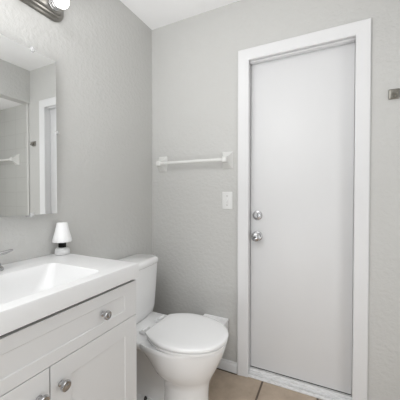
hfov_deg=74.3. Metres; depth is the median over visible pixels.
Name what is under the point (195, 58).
wall
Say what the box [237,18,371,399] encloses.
door
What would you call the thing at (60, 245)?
socket
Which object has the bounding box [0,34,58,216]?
wall mirror
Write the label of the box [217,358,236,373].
baseboard
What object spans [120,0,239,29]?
ceiling
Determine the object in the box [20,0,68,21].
vanity light
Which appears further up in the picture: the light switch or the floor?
the light switch
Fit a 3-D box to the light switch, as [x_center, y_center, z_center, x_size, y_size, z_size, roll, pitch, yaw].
[0.176,0.004,1.735,0.070,0.115,0.019,0,1,26]
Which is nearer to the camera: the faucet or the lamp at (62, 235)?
the faucet
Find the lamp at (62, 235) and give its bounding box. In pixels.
[52,222,71,254]
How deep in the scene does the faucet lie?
1.01 m
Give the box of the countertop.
[0,253,138,335]
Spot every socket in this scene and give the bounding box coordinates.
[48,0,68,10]
[58,243,65,247]
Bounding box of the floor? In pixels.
[209,368,321,399]
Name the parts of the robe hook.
hook arm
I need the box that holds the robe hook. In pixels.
[388,88,399,99]
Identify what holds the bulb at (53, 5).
attached to the vanity light at (53, 10)
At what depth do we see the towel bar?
1.75 m
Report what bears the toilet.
on the floor
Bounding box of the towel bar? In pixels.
[156,151,232,171]
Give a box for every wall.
[0,0,152,311]
[152,0,399,399]
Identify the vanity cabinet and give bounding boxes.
[0,279,136,399]
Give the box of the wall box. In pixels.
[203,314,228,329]
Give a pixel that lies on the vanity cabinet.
(86, 349)
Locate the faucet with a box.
[0,249,12,270]
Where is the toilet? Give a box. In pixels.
[119,254,228,399]
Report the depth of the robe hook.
1.33 m
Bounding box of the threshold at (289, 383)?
[248,365,351,399]
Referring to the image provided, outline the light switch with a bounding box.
[222,192,231,208]
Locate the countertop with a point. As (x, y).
(34, 289)
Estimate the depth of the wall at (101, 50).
1.52 m

